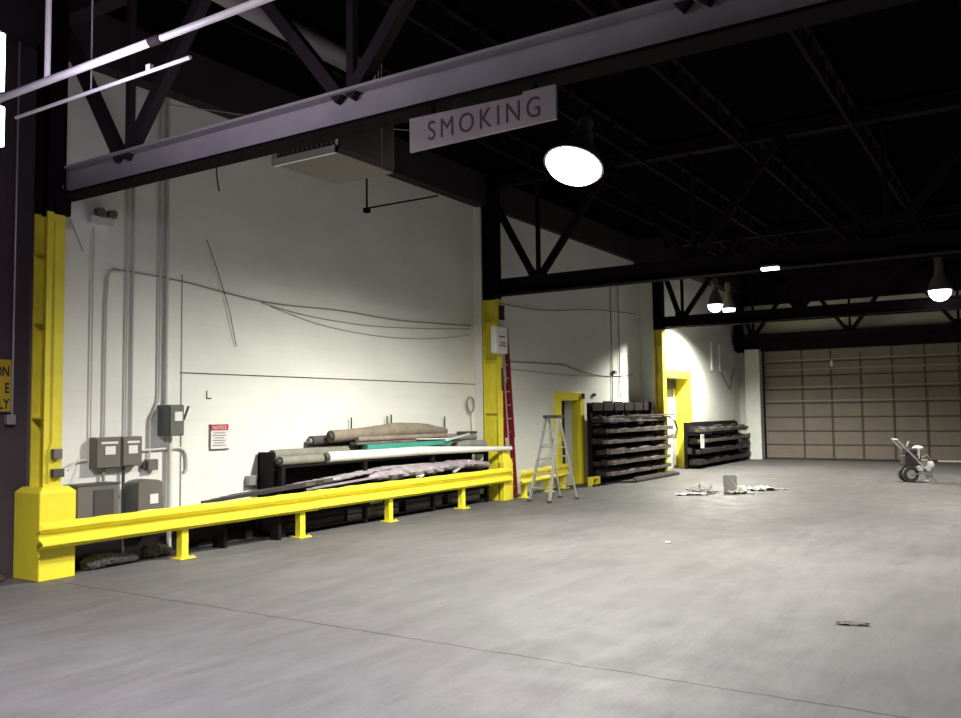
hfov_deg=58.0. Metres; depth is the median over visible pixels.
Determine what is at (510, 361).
cable
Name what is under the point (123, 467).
conduit
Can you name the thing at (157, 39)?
pipe
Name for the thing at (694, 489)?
wire tangle
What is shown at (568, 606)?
floor
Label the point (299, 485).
metal bar
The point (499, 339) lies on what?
sign
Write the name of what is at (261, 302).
cable
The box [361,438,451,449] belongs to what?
plastic sheet
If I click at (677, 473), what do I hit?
board
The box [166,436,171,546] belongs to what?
conduit
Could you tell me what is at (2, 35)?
tube light
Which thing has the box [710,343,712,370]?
conduit
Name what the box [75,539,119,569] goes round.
box
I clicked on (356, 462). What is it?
shelf
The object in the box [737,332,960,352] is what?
trim
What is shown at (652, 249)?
trim
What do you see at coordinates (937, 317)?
wall
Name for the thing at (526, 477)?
guardrail
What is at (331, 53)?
duct
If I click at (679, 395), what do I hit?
door
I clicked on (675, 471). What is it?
metal bar
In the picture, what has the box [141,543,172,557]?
plastic bag
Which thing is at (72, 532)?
guardrail
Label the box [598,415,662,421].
bundle
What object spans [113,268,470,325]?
cable
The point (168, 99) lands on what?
conduit
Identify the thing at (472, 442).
roll
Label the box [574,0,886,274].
joist
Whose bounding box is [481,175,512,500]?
steel column
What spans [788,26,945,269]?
joist
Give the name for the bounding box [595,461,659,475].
bundle
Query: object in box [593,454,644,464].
bundle
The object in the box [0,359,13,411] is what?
caution sign
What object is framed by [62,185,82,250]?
cable
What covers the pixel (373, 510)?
crate
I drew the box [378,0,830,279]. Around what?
joist
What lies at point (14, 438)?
wall
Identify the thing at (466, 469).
shelf
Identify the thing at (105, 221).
emergency light
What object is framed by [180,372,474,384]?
trim
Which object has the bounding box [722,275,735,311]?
lamp
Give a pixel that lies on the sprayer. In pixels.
(911, 460)
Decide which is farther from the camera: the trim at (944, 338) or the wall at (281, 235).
the trim at (944, 338)
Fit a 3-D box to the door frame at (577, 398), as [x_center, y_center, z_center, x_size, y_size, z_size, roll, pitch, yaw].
[2.176,2.060,22.839,0.650,2.500,1.690,-3,-4,32]
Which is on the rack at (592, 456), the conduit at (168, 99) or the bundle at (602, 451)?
the bundle at (602, 451)
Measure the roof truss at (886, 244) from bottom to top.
2.700 m
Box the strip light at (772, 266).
[760,264,779,270]
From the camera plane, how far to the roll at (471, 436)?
18.44 m
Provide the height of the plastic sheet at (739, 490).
0.072 m
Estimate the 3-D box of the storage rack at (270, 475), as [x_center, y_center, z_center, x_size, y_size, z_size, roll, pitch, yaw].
[-1.684,2.282,16.271,0.505,1.330,6.180,-3,-4,32]
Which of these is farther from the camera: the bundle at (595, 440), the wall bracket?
the wall bracket
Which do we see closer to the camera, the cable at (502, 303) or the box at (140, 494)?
the box at (140, 494)
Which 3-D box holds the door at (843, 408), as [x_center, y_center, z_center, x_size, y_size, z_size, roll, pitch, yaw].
[14.969,1.487,31.462,9.340,4.400,0.220,-3,-4,32]
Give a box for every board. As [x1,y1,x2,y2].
[621,471,679,482]
[625,413,682,415]
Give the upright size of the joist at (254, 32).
0.480 m
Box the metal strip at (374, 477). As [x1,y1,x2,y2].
[304,476,378,489]
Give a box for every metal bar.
[201,484,305,503]
[212,482,315,498]
[221,480,324,496]
[229,478,332,494]
[635,471,676,479]
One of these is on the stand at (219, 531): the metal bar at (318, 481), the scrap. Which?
the metal bar at (318, 481)
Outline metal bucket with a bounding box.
[722,475,737,491]
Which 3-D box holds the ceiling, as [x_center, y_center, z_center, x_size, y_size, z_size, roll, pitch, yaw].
[8.411,-4.874,11.051,25.200,0.200,43.200,-3,-4,32]
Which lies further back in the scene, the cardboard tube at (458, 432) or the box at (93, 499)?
the cardboard tube at (458, 432)
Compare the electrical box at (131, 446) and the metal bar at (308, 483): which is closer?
the electrical box at (131, 446)
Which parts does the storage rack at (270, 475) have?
panel, rail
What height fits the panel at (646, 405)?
0.266 m
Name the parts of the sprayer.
pump knob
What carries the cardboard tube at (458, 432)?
on the roll at (471, 436)
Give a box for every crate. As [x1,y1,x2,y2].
[285,509,344,530]
[345,501,398,520]
[399,495,441,510]
[442,489,479,503]
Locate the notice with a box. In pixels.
[209,424,228,449]
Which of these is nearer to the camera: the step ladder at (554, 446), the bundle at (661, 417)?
the step ladder at (554, 446)
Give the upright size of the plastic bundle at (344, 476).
0.236 m
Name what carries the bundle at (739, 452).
on the rack at (686, 425)
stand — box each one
[213,492,281,547]
[588,476,604,486]
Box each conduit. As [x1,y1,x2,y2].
[4,42,20,424]
[67,459,86,470]
[90,227,94,436]
[101,468,104,480]
[103,269,120,435]
[121,466,124,552]
[124,189,129,435]
[130,86,136,435]
[142,446,187,471]
[148,104,162,458]
[164,97,170,403]
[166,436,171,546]
[610,286,612,400]
[617,286,620,397]
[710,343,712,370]
[718,344,720,369]
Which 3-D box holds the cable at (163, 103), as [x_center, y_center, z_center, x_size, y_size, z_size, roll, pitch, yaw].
[-2.129,-3.364,12.211,4.473,0.310,0.057,1,-4,-31]
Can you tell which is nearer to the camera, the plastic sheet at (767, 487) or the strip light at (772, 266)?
the strip light at (772, 266)
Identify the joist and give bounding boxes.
[180,0,775,280]
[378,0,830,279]
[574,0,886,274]
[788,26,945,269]
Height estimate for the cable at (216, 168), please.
0.543 m
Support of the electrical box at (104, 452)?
attached to the wall at (281, 235)
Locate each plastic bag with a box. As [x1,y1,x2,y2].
[79,552,138,569]
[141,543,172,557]
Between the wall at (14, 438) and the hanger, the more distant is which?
the hanger
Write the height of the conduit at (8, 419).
5.060 m
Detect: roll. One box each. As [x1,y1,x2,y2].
[269,444,450,459]
[275,454,324,465]
[326,423,447,441]
[355,433,447,441]
[445,433,476,440]
[451,439,487,445]
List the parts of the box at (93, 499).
lid, vent panel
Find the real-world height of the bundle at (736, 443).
0.176 m
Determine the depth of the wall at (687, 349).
30.25 m
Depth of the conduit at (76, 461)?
10.98 m
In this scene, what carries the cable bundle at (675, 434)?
hanging from the board at (680, 413)
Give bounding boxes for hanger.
[363,178,437,213]
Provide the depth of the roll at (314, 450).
14.50 m
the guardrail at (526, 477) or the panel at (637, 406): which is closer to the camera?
the guardrail at (526, 477)
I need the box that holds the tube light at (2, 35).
[0,31,5,146]
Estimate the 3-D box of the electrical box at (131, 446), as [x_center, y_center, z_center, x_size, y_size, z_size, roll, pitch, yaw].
[-4.787,1.255,11.818,0.163,0.400,0.310,-3,-4,32]
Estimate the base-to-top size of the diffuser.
0.045 m
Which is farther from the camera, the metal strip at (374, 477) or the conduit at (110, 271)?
the metal strip at (374, 477)
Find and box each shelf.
[262,497,485,532]
[275,452,473,467]
[278,468,485,493]
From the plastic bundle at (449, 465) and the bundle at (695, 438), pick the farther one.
the bundle at (695, 438)
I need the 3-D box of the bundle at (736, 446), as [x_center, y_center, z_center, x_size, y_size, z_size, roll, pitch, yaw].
[8.661,3.140,30.720,0.152,0.184,5.842,-3,-4,32]
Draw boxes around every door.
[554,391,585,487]
[666,369,692,468]
[762,342,960,461]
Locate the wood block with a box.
[370,500,382,503]
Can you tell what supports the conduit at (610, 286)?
attached to the wall at (580, 340)
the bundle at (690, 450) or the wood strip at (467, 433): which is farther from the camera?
the bundle at (690, 450)
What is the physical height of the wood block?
0.080 m
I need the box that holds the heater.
[272,0,393,183]
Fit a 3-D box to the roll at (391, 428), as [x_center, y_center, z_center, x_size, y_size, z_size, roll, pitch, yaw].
[-1.673,1.360,16.387,0.299,0.309,3.564,-3,-4,32]
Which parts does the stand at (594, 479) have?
leg, leg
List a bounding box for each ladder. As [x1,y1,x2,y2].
[502,328,518,497]
[527,415,578,502]
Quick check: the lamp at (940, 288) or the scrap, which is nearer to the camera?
the scrap
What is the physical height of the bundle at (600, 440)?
0.169 m
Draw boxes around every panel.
[592,402,602,410]
[603,401,612,410]
[614,402,623,410]
[624,402,632,410]
[634,403,642,410]
[643,402,651,409]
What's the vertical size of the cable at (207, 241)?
1.594 m
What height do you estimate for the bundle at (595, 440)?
0.159 m
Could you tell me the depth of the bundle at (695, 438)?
30.31 m
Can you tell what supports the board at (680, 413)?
on the bundle at (661, 417)
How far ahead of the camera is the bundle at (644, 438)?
24.36 m
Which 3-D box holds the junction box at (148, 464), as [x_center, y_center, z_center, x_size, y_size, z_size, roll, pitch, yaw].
[-4.624,1.477,12.117,0.099,0.150,0.210,-3,-4,32]
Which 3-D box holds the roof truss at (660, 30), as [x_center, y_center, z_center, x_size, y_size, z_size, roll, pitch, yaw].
[4.834,-3.810,4.607,24.235,2.540,0.280,-3,-4,32]
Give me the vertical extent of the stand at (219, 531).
0.720 m
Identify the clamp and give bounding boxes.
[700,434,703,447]
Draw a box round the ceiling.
[106,0,960,255]
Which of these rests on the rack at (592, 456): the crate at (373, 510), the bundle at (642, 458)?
the bundle at (642, 458)
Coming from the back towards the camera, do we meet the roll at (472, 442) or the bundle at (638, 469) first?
the bundle at (638, 469)
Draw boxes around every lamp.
[544,83,603,185]
[707,243,722,312]
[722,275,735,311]
[927,201,952,300]
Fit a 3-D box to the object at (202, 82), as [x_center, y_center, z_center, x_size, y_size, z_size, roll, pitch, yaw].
[-4.125,-4.136,13.062,0.270,0.700,33.200,-3,-4,32]
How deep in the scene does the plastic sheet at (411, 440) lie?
16.02 m
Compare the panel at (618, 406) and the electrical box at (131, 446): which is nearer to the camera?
the electrical box at (131, 446)
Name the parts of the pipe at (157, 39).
hanger rod, hanger rod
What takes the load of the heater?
hanging from the ceiling
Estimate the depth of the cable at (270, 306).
16.41 m
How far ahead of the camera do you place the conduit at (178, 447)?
12.57 m
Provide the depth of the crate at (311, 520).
14.35 m
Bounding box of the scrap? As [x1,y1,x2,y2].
[836,621,870,626]
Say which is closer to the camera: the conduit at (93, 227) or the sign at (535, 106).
the sign at (535, 106)
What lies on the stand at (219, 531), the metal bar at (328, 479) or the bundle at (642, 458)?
the metal bar at (328, 479)
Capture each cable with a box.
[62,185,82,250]
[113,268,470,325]
[163,103,409,130]
[207,241,236,346]
[216,168,219,190]
[261,302,434,328]
[270,306,469,338]
[381,64,381,166]
[502,303,633,313]
[510,361,633,375]
[511,369,615,375]
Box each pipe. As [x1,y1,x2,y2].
[0,0,273,102]
[324,446,511,462]
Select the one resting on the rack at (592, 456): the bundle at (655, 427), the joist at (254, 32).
the bundle at (655, 427)
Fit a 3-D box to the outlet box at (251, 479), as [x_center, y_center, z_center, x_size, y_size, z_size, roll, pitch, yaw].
[-3.619,1.913,13.666,0.099,0.150,0.160,-3,-4,32]
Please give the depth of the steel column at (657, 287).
26.76 m
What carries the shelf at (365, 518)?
attached to the storage rack at (270, 475)
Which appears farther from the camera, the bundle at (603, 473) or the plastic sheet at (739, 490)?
the bundle at (603, 473)
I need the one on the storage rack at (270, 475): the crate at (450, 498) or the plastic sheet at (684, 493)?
the crate at (450, 498)
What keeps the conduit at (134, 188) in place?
attached to the wall at (281, 235)
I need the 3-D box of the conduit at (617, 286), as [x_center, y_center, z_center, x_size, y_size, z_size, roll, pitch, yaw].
[4.108,-0.639,25.727,0.028,3.600,0.027,-3,-4,32]
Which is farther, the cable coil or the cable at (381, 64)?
the cable coil
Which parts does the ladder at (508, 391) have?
rail, fly rail, fly rail, rail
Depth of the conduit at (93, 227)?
11.47 m
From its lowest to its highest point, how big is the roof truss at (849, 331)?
2.780 m
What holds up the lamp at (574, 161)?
hanging from the ceiling
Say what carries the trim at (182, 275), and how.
attached to the wall at (281, 235)
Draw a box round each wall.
[0,40,37,579]
[61,62,475,535]
[473,207,641,493]
[639,279,740,472]
[738,290,960,458]
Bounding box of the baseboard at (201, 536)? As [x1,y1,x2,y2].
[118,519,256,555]
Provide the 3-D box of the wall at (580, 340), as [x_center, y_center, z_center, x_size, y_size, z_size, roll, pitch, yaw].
[2.364,-0.289,23.377,0.400,7.250,9.300,-3,-4,32]
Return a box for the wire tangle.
[685,484,719,492]
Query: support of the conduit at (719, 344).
attached to the wall at (687, 349)
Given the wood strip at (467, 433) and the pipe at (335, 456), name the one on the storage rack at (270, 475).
the pipe at (335, 456)
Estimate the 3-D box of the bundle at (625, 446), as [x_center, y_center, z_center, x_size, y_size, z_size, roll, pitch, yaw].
[4.358,2.549,24.982,0.152,0.176,4.553,-3,-4,32]
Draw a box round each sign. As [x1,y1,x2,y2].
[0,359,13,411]
[409,82,557,152]
[491,325,507,353]
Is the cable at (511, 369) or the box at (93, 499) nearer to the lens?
the box at (93, 499)
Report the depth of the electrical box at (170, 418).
12.25 m
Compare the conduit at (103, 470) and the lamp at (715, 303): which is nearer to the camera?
the conduit at (103, 470)
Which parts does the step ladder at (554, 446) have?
rail, rail, rail, rail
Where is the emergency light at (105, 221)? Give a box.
[87,208,117,226]
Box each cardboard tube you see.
[306,435,354,445]
[457,431,476,433]
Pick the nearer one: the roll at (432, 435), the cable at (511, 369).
the roll at (432, 435)
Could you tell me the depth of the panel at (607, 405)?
23.85 m
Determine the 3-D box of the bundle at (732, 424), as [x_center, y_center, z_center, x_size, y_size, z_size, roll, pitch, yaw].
[8.567,2.424,30.906,0.124,0.219,5.718,-3,-4,32]
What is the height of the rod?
0.077 m
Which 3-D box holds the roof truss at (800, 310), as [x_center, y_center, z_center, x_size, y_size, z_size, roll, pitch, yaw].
[15.423,-2.822,20.715,23.692,2.760,0.280,-3,-4,32]
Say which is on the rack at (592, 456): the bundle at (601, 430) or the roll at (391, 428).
the bundle at (601, 430)
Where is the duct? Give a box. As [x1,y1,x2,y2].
[212,0,378,79]
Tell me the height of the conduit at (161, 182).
5.270 m
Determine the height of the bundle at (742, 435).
0.137 m
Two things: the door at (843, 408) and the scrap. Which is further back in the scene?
the door at (843, 408)
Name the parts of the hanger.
drop rod, arm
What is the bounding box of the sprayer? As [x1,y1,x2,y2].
[891,438,936,481]
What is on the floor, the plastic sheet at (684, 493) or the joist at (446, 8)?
the plastic sheet at (684, 493)
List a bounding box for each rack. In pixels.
[257,452,488,537]
[587,403,665,480]
[683,420,747,468]
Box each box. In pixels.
[65,481,120,518]
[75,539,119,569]
[89,437,120,468]
[120,436,141,466]
[124,479,162,512]
[141,459,157,469]
[157,405,189,435]
[245,475,256,485]
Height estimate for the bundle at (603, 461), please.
0.173 m
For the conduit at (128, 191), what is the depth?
11.93 m
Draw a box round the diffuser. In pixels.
[761,266,779,270]
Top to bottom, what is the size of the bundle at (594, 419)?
0.169 m
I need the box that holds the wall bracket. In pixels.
[719,367,734,389]
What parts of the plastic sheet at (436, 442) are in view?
wood strip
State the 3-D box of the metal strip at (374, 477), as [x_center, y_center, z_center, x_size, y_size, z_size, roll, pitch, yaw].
[-2.112,2.097,14.999,0.050,0.140,2.601,-3,-4,32]
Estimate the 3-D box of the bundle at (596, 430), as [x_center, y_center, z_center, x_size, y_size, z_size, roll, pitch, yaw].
[4.282,1.979,24.911,0.152,0.180,4.542,-3,-4,32]
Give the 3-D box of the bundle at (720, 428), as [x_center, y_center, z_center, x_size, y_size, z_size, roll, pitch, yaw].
[8.628,2.451,30.726,0.152,0.140,5.788,-3,-4,32]
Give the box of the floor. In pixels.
[0,458,960,717]
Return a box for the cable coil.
[466,396,474,430]
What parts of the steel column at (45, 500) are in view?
cap plate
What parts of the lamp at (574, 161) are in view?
hanging rod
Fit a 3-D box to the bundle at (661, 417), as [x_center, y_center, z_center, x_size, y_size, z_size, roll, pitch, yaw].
[4.461,1.706,24.578,0.180,0.116,4.275,-3,-4,32]
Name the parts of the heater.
hanger rod, casing, hanger rod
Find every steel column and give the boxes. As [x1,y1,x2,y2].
[13,0,75,581]
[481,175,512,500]
[652,281,668,472]
[732,280,743,350]
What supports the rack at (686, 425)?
on the floor
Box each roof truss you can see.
[64,0,917,201]
[485,90,960,296]
[655,203,960,328]
[732,253,960,344]
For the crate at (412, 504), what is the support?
on the storage rack at (270, 475)
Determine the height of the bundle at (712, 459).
0.201 m
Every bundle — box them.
[289,463,425,488]
[368,459,489,480]
[591,417,597,422]
[591,434,659,443]
[593,424,655,432]
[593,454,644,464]
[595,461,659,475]
[596,443,655,453]
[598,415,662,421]
[598,434,661,443]
[598,444,656,454]
[600,426,644,432]
[600,463,661,475]
[601,452,663,464]
[603,416,665,421]
[603,435,671,443]
[606,425,672,432]
[606,444,670,453]
[606,463,671,475]
[607,454,670,464]
[667,416,677,438]
[687,442,741,453]
[692,451,744,464]
[693,423,744,431]
[693,432,741,442]
[694,443,746,453]
[695,425,747,431]
[696,434,748,442]
[696,444,748,453]
[696,452,748,464]
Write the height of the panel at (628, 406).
0.242 m
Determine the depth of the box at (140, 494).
11.78 m
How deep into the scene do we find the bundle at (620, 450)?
24.25 m
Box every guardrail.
[38,468,512,559]
[518,463,569,497]
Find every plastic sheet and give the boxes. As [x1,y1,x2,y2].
[350,439,444,444]
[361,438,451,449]
[674,492,709,494]
[727,489,752,493]
[737,485,775,490]
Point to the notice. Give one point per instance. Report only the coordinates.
(218, 433)
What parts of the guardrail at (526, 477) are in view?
post, post, post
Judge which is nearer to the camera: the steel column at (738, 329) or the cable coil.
the cable coil
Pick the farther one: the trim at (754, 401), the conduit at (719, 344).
the trim at (754, 401)
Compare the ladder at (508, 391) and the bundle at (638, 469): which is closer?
the ladder at (508, 391)
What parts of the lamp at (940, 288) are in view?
hanging rod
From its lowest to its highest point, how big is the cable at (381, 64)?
1.650 m
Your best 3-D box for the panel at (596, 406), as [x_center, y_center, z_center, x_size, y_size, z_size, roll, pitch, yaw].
[3.136,1.280,23.297,0.030,0.230,0.640,-3,-4,32]
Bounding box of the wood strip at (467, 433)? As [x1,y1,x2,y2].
[445,433,469,440]
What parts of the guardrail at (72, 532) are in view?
post, plate, post, plate, post, post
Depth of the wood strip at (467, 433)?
17.75 m
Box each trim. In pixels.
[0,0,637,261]
[179,275,182,506]
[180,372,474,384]
[634,236,744,294]
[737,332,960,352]
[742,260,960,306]
[744,349,764,458]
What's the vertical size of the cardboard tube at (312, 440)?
0.180 m
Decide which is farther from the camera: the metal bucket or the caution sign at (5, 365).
the metal bucket
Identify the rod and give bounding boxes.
[14,55,191,119]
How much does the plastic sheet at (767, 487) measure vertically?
0.093 m
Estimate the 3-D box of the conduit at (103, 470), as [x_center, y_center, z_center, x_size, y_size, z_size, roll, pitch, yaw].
[-5.007,1.534,11.509,0.044,0.170,0.042,-3,-4,32]
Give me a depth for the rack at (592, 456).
24.23 m
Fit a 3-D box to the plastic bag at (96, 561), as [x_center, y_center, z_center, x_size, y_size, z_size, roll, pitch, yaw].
[-4.775,2.579,11.176,0.314,0.198,0.802,-3,-4,32]
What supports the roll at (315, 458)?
on the storage rack at (270, 475)
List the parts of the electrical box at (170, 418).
door, lever handle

